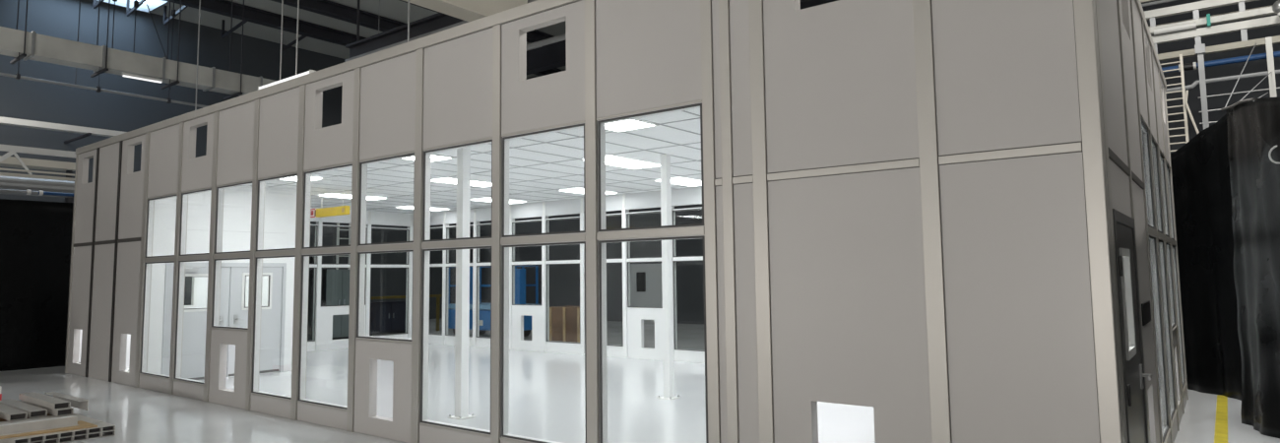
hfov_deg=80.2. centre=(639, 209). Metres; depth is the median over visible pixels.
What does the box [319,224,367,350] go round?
window
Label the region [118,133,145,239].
wall panel
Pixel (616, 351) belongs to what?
window
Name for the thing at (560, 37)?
pipe
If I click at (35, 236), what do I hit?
curtain
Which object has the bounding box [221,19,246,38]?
brace
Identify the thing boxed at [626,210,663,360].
window
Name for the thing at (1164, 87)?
wall post
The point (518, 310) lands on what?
window
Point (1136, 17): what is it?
wall panel
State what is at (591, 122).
wall post
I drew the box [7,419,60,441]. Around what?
channel
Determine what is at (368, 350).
wall panel
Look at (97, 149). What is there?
wall post
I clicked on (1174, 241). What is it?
window
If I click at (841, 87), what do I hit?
wall panel
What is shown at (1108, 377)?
post
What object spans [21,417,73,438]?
channel
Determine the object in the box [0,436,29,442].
channel
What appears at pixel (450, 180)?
recessed light
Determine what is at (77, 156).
wall post
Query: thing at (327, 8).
roof beam
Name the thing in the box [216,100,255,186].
wall panel
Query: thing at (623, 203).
wall
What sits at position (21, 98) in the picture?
wall
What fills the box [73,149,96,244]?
wall panel
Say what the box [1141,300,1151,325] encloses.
name plate
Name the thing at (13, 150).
roof truss
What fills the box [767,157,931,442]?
wall panel
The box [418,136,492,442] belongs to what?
window
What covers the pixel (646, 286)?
wall panel
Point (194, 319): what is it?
door
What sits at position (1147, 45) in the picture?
wall panel
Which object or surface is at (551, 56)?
girder
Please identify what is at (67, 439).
channel
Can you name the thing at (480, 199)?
recessed light
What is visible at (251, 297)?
wall post
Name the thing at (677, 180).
recessed light
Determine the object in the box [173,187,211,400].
window
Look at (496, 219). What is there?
wall post
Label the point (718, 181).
wall panel
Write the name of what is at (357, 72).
wall post
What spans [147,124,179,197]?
wall panel
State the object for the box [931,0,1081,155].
wall panel
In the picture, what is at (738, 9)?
wall panel
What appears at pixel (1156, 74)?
wall panel
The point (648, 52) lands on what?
wall panel
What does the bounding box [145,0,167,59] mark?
wire
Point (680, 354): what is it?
window
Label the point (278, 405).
window
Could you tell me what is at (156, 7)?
skylight
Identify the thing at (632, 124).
recessed light
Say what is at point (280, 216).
wall partition
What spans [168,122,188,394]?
wall post
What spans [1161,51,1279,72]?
pipe
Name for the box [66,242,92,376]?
wall panel
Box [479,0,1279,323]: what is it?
wall
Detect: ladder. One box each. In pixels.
[335,222,351,269]
[1160,54,1188,151]
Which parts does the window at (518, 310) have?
rail, panel, frame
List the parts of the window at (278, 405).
sill, kick panel, rail, head rail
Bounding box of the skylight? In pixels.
[96,0,169,12]
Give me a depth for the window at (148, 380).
12.21 m
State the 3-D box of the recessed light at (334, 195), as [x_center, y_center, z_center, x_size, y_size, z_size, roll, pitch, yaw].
[-5.947,-0.253,15.777,0.600,0.012,1.280,-4,-6,37]
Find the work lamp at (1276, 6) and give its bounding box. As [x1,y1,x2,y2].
[1272,0,1279,16]
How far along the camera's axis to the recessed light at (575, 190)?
15.18 m
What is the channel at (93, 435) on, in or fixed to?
on the floor
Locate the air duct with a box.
[0,26,276,96]
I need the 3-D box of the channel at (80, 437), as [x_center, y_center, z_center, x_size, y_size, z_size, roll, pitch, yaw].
[-6.566,2.500,8.586,1.400,0.054,0.124,-4,-6,37]
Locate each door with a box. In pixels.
[166,266,230,380]
[226,266,282,377]
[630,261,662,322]
[1112,208,1152,442]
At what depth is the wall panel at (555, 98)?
6.97 m
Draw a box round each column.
[447,146,475,419]
[656,154,681,399]
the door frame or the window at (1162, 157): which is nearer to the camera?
the window at (1162, 157)
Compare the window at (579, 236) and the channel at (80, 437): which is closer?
the window at (579, 236)
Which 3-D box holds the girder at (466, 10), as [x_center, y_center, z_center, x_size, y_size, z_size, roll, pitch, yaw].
[-4.856,-5.465,11.859,0.490,3.530,8.150,-4,-6,37]
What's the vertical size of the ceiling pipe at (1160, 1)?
0.060 m
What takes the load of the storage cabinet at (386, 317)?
on the floor
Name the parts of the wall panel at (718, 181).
rail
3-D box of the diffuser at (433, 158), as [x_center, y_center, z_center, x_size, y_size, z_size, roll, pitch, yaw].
[-3.248,-0.748,10.436,0.548,0.007,1.218,-4,-6,37]
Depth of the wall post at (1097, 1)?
4.32 m
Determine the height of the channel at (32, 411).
0.072 m
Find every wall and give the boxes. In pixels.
[0,0,473,319]
[78,207,413,368]
[412,187,702,361]
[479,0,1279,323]
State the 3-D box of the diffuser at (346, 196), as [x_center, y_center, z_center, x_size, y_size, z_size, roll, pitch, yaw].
[-5.947,-0.253,15.777,0.548,0.007,1.218,-4,-6,37]
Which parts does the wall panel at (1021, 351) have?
rail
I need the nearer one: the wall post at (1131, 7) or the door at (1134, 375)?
the door at (1134, 375)
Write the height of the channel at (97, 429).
0.054 m
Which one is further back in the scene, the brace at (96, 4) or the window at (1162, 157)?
the brace at (96, 4)
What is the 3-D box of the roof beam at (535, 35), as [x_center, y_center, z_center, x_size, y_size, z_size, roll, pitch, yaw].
[-9.591,-6.451,17.963,0.300,0.380,27.900,-4,-6,37]
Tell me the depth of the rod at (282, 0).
12.17 m
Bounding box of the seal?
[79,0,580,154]
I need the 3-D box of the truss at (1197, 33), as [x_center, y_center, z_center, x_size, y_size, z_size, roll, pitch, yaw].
[11.811,-3.048,11.370,9.700,0.440,0.120,-4,-6,37]
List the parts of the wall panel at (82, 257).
rail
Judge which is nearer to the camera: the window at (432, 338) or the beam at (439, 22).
the beam at (439, 22)
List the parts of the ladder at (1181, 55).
rail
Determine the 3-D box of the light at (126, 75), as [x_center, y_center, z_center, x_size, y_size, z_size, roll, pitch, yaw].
[-11.753,-3.100,17.941,0.065,0.090,0.840,-4,-6,37]
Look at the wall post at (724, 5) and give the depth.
5.65 m
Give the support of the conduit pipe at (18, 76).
hanging from the air duct
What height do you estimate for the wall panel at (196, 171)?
1.079 m
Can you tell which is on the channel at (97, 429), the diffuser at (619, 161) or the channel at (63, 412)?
the channel at (63, 412)
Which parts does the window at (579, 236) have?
kick panel, sill, rail, head rail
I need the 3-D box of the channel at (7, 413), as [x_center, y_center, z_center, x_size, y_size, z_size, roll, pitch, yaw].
[-7.726,2.441,9.190,1.400,0.072,0.160,-4,-6,37]
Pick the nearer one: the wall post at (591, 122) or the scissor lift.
the wall post at (591, 122)
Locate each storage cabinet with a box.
[325,269,350,339]
[370,301,405,335]
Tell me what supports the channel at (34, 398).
on the channel at (63, 412)
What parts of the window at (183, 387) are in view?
sill, kick panel, rail, head rail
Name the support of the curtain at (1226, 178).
hanging from the truss at (1197, 33)
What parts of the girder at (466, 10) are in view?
plate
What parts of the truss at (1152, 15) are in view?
teal bracket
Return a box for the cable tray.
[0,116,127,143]
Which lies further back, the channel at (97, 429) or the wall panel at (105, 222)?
the wall panel at (105, 222)
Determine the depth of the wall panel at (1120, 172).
4.86 m
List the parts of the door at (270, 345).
lever handle, vision frame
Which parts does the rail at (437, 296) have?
rail, post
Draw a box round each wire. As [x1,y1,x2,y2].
[74,0,80,84]
[112,0,117,48]
[133,0,138,53]
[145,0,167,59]
[169,0,175,89]
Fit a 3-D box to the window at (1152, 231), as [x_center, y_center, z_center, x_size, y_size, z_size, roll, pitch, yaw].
[4.546,0.711,6.776,0.112,3.044,1.094,-4,-6,37]
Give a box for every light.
[122,72,162,83]
[257,69,316,89]
[280,176,324,181]
[317,192,388,200]
[396,205,451,210]
[401,154,454,162]
[430,177,491,187]
[470,197,528,203]
[556,188,619,194]
[579,155,660,169]
[605,119,658,131]
[651,177,701,187]
[1153,22,1196,35]
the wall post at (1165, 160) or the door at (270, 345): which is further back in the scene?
the door at (270, 345)
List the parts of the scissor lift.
guard rail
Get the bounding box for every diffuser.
[323,193,384,199]
[399,206,444,210]
[404,155,449,161]
[605,156,658,168]
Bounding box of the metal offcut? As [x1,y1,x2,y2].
[85,419,103,423]
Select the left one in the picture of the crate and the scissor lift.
the scissor lift
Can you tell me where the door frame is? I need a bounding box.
[161,262,286,375]
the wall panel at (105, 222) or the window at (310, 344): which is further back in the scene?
the window at (310, 344)
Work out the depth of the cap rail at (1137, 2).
8.17 m
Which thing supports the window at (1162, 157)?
attached to the wall post at (1158, 147)
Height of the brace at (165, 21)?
0.595 m
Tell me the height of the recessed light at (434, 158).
0.012 m
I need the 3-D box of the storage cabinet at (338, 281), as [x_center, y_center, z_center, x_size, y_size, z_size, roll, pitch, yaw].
[-8.543,2.671,21.255,0.735,1.950,1.100,-4,-6,37]
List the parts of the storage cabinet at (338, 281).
cabinet door, cabinet door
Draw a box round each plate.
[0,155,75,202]
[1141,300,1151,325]
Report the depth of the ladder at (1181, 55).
12.76 m
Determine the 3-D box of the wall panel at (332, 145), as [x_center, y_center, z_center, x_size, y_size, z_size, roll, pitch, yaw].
[-3.730,-1.055,9.204,1.102,1.079,0.096,-4,-6,37]
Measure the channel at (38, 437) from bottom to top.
0.054 m
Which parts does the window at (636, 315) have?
head rail, frame, rail, panel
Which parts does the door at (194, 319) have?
vision frame, lever handle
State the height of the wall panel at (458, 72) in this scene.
1.079 m
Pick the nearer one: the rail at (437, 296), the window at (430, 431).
the window at (430, 431)
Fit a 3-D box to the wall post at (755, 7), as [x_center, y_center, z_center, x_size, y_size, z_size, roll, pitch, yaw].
[0.907,0.100,5.534,0.118,4.135,0.124,-4,-6,37]
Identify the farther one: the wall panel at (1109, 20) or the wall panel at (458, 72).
the wall panel at (458, 72)
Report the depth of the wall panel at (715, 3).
5.80 m
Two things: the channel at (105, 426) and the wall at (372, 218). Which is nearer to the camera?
the channel at (105, 426)
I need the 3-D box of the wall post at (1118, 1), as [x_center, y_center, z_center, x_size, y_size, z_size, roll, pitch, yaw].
[3.460,0.061,5.425,0.116,4.135,0.084,-4,-6,37]
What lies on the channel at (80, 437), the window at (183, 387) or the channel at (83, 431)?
the channel at (83, 431)
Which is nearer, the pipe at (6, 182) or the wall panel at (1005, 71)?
the wall panel at (1005, 71)
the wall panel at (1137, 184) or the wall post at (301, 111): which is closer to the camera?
the wall panel at (1137, 184)
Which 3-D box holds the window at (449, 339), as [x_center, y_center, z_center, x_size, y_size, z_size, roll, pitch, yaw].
[-4.511,1.907,19.089,1.074,2.999,0.112,-4,-6,37]
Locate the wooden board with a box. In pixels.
[0,420,97,439]
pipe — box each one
[0,52,208,107]
[0,175,74,202]
[0,189,73,202]
[378,0,566,50]
[1141,0,1177,6]
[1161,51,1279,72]
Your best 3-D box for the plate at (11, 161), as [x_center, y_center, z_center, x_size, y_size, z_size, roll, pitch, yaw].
[-16.911,0.893,15.069,0.600,4.620,9.300,-4,-6,37]
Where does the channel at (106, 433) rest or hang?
on the floor
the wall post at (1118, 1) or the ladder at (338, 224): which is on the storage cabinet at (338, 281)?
the ladder at (338, 224)
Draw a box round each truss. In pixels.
[0,143,76,181]
[1144,0,1276,34]
[1152,15,1279,61]
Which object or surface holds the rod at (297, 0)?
hanging from the roof
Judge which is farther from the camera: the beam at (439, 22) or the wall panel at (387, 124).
the beam at (439, 22)
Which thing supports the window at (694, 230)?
attached to the wall panel at (648, 52)
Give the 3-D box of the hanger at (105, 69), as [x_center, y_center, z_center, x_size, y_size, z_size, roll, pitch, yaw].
[-12.528,-4.877,17.715,0.950,3.510,0.060,-4,-6,37]
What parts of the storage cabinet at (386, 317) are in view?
cabinet door, cabinet door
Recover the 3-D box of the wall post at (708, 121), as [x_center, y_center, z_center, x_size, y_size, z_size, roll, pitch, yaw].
[0.564,0.127,5.796,0.103,4.135,0.124,-4,-6,37]
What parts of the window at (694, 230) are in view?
head rail, rail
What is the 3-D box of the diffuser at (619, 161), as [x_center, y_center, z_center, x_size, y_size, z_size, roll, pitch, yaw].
[-0.249,-0.699,11.415,0.548,0.007,1.218,-4,-6,37]
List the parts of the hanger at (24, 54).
hanger rod, hanger rod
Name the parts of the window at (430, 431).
sill, kick panel, rail, head rail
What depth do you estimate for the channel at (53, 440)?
8.01 m
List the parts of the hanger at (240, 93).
hanger rod, hanger rod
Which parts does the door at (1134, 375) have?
vision frame, lever handle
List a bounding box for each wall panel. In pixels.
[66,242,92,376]
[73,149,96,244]
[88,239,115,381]
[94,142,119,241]
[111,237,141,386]
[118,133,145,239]
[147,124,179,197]
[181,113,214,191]
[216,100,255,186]
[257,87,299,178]
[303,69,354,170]
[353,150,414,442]
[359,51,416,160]
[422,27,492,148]
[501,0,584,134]
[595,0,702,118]
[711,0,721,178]
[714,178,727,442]
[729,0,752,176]
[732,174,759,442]
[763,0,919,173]
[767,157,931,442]
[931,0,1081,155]
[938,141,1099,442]
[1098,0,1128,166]
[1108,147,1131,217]
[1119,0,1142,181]
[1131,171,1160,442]
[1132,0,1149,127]
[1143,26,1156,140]
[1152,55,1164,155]
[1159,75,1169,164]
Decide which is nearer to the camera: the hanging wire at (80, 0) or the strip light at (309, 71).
the strip light at (309, 71)
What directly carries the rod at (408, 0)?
hanging from the roof
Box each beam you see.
[164,0,366,46]
[270,0,561,75]
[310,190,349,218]
[344,0,536,62]
[399,0,564,46]
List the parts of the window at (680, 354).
rail, kick panel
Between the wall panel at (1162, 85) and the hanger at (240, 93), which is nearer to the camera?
the wall panel at (1162, 85)
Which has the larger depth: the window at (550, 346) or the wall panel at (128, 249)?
the window at (550, 346)
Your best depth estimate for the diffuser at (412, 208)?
18.55 m
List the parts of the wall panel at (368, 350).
panel, sill, rail, frame, head rail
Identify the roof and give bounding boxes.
[117,0,838,77]
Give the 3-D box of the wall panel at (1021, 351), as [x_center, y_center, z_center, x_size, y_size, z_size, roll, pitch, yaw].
[2.223,0.848,4.457,0.782,2.424,0.106,-4,-6,37]
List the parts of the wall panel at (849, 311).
rail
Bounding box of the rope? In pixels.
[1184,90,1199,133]
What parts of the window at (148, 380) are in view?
kick panel, sill, rail, head rail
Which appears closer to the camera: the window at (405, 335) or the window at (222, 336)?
the window at (222, 336)
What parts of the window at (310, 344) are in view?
kick panel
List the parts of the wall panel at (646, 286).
pane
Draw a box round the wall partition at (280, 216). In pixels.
[147,185,296,374]
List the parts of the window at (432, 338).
kick panel, rail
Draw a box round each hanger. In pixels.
[9,0,28,63]
[90,0,110,77]
[160,0,181,89]
[223,0,244,99]
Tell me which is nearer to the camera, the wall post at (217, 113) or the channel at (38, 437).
the channel at (38, 437)
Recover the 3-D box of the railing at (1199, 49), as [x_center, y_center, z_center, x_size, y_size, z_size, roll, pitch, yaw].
[12.265,-0.176,11.506,9.502,5.450,1.880,-4,-6,37]
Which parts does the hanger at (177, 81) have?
hanger rod, hanger rod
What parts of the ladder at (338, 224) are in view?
rail, rail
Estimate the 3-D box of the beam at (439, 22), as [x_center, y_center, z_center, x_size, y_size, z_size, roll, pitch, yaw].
[-4.229,-5.342,16.776,7.600,2.940,0.300,-4,-6,37]
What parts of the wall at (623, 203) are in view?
header panel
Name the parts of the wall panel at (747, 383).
rail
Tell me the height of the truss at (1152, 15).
0.470 m
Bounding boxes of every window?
[138,192,176,393]
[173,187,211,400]
[184,276,196,308]
[208,179,252,409]
[250,171,297,418]
[296,161,352,430]
[307,224,318,351]
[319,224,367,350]
[369,227,409,338]
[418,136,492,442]
[428,226,443,344]
[445,224,473,346]
[475,223,491,347]
[499,120,586,442]
[511,219,541,351]
[545,216,580,354]
[583,213,623,357]
[596,99,708,442]
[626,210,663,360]
[671,206,704,363]
[1140,112,1170,442]
[1151,131,1177,442]
[1159,148,1182,423]
[1165,158,1187,406]
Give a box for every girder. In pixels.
[402,0,527,21]
[526,0,836,74]
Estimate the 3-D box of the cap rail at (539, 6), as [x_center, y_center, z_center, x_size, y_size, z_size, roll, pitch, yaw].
[-4.122,-1.627,9.549,16.921,0.113,0.140,-4,-6,37]
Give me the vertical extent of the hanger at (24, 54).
3.510 m
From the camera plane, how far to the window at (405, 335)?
19.93 m
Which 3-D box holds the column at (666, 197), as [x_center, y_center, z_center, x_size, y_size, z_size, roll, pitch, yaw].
[0.380,0.918,10.621,0.240,3.391,0.240,-4,-6,37]
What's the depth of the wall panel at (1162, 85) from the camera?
9.97 m
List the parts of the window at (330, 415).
sill, kick panel, rail, head rail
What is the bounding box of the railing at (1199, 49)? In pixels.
[1165,36,1279,129]
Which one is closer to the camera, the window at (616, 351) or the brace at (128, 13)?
the window at (616, 351)
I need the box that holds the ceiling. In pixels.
[248,108,702,213]
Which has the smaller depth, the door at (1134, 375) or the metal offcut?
the door at (1134, 375)
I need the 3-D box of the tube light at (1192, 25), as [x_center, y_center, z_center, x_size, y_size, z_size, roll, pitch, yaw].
[9.281,-3.132,13.184,0.600,0.099,0.099,-4,-6,37]
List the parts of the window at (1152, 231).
head rail, rail, sill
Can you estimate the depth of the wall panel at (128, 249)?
12.71 m
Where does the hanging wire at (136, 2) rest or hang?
hanging from the roof
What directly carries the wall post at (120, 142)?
on the floor
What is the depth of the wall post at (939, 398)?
4.75 m
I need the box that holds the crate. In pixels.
[549,306,579,342]
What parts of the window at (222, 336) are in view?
panel, sill, frame, rail, head rail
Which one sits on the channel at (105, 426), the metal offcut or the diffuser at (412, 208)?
the metal offcut
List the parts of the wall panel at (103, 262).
rail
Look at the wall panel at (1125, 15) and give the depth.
6.04 m
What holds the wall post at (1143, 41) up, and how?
on the floor
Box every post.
[64,154,78,373]
[85,147,99,377]
[108,140,123,382]
[134,131,154,387]
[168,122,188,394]
[203,111,224,401]
[245,98,265,410]
[290,84,311,420]
[346,67,367,432]
[410,48,431,442]
[490,24,502,442]
[584,0,599,442]
[700,0,720,442]
[717,0,739,442]
[748,0,774,442]
[912,0,952,442]
[1072,0,1124,442]
[1095,0,1127,442]
[1116,0,1150,442]
[1130,0,1162,442]
[1141,18,1172,442]
[1150,46,1179,431]
[1157,68,1184,413]
[1163,86,1188,399]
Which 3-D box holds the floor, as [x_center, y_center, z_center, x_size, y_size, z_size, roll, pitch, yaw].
[-3.026,2.852,12.238,36.000,0.103,32.000,-4,-6,37]
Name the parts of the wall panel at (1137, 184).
rail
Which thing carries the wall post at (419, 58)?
on the floor
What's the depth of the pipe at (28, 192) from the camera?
15.87 m
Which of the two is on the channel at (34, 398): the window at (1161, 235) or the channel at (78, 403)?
the channel at (78, 403)
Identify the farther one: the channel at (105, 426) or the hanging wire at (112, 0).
the hanging wire at (112, 0)
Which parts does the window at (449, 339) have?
rail, kick panel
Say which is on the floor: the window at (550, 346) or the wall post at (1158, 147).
the wall post at (1158, 147)
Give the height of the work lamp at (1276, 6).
0.600 m
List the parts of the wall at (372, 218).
blank panel, header panel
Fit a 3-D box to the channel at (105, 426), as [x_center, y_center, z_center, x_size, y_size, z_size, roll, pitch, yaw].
[-6.404,2.460,8.788,1.400,0.054,0.124,-4,-6,37]
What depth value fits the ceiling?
12.29 m
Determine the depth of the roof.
24.35 m
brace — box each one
[92,0,104,8]
[126,0,145,16]
[163,4,188,24]
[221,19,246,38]
[279,35,306,52]
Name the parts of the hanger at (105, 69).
hanger rod, hanger rod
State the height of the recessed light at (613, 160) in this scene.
0.012 m
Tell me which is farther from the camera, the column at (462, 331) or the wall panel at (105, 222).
the wall panel at (105, 222)
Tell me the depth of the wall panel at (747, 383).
5.53 m
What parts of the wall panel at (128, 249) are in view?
rail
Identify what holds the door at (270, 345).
in the wall partition at (280, 216)
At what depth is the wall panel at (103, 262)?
13.35 m
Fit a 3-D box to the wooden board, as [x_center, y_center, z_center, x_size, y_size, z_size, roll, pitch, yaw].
[-6.457,2.370,8.152,0.498,0.015,0.948,-5,-7,42]
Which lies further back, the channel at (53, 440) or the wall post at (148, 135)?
the wall post at (148, 135)
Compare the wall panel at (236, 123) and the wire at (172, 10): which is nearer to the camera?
the wall panel at (236, 123)
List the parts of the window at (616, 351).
rail, kick panel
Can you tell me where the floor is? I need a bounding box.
[0,318,1279,442]
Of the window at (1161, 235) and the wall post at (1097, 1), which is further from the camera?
the window at (1161, 235)
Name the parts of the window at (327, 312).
panel, frame, rail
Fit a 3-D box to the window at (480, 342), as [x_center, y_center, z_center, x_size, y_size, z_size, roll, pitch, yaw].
[-3.540,1.831,18.346,1.144,2.999,0.112,-4,-6,37]
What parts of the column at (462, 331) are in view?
plate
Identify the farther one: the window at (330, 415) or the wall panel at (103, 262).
the wall panel at (103, 262)
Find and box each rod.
[194,0,200,110]
[279,0,283,79]
[295,0,299,74]
[407,0,409,41]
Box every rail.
[75,0,579,154]
[370,294,441,330]
[1134,0,1166,90]
[1148,4,1274,27]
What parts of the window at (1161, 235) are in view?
head rail, rail, sill, kick panel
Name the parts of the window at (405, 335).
rail, kick panel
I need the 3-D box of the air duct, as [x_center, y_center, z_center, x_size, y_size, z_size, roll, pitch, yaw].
[-14.217,-3.636,15.177,0.560,0.540,14.200,-4,-6,37]
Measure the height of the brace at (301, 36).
0.595 m
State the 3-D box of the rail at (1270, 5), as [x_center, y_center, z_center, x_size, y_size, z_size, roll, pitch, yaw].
[12.025,-3.459,11.692,9.700,0.130,0.120,-4,-6,37]
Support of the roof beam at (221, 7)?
attached to the roof
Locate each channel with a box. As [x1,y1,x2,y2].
[0,398,47,418]
[0,403,27,421]
[0,415,78,436]
[0,421,45,442]
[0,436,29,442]
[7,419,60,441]
[18,391,70,409]
[21,400,73,416]
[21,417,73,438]
[34,415,88,436]
[43,439,58,442]
[44,391,88,410]
[47,415,102,434]
[58,437,72,442]
[65,413,115,432]
[72,434,87,441]
[87,432,101,439]
[101,430,115,437]
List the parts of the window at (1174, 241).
pane, pane, kick panel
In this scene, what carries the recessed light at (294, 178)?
in the ceiling
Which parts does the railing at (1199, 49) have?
post, rail, wire rail, post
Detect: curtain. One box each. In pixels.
[0,198,191,371]
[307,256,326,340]
[1170,42,1279,438]
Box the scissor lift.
[448,264,538,336]
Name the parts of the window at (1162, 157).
pane, frame, rail, pane, panel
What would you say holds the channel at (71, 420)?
on the wooden board
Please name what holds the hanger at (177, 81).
hanging from the roof
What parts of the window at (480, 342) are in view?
kick panel, rail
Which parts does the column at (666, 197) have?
plate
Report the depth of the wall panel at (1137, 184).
5.86 m
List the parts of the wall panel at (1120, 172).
rail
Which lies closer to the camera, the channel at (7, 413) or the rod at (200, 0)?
the channel at (7, 413)
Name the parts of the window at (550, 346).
rail, kick panel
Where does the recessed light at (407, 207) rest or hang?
in the ceiling

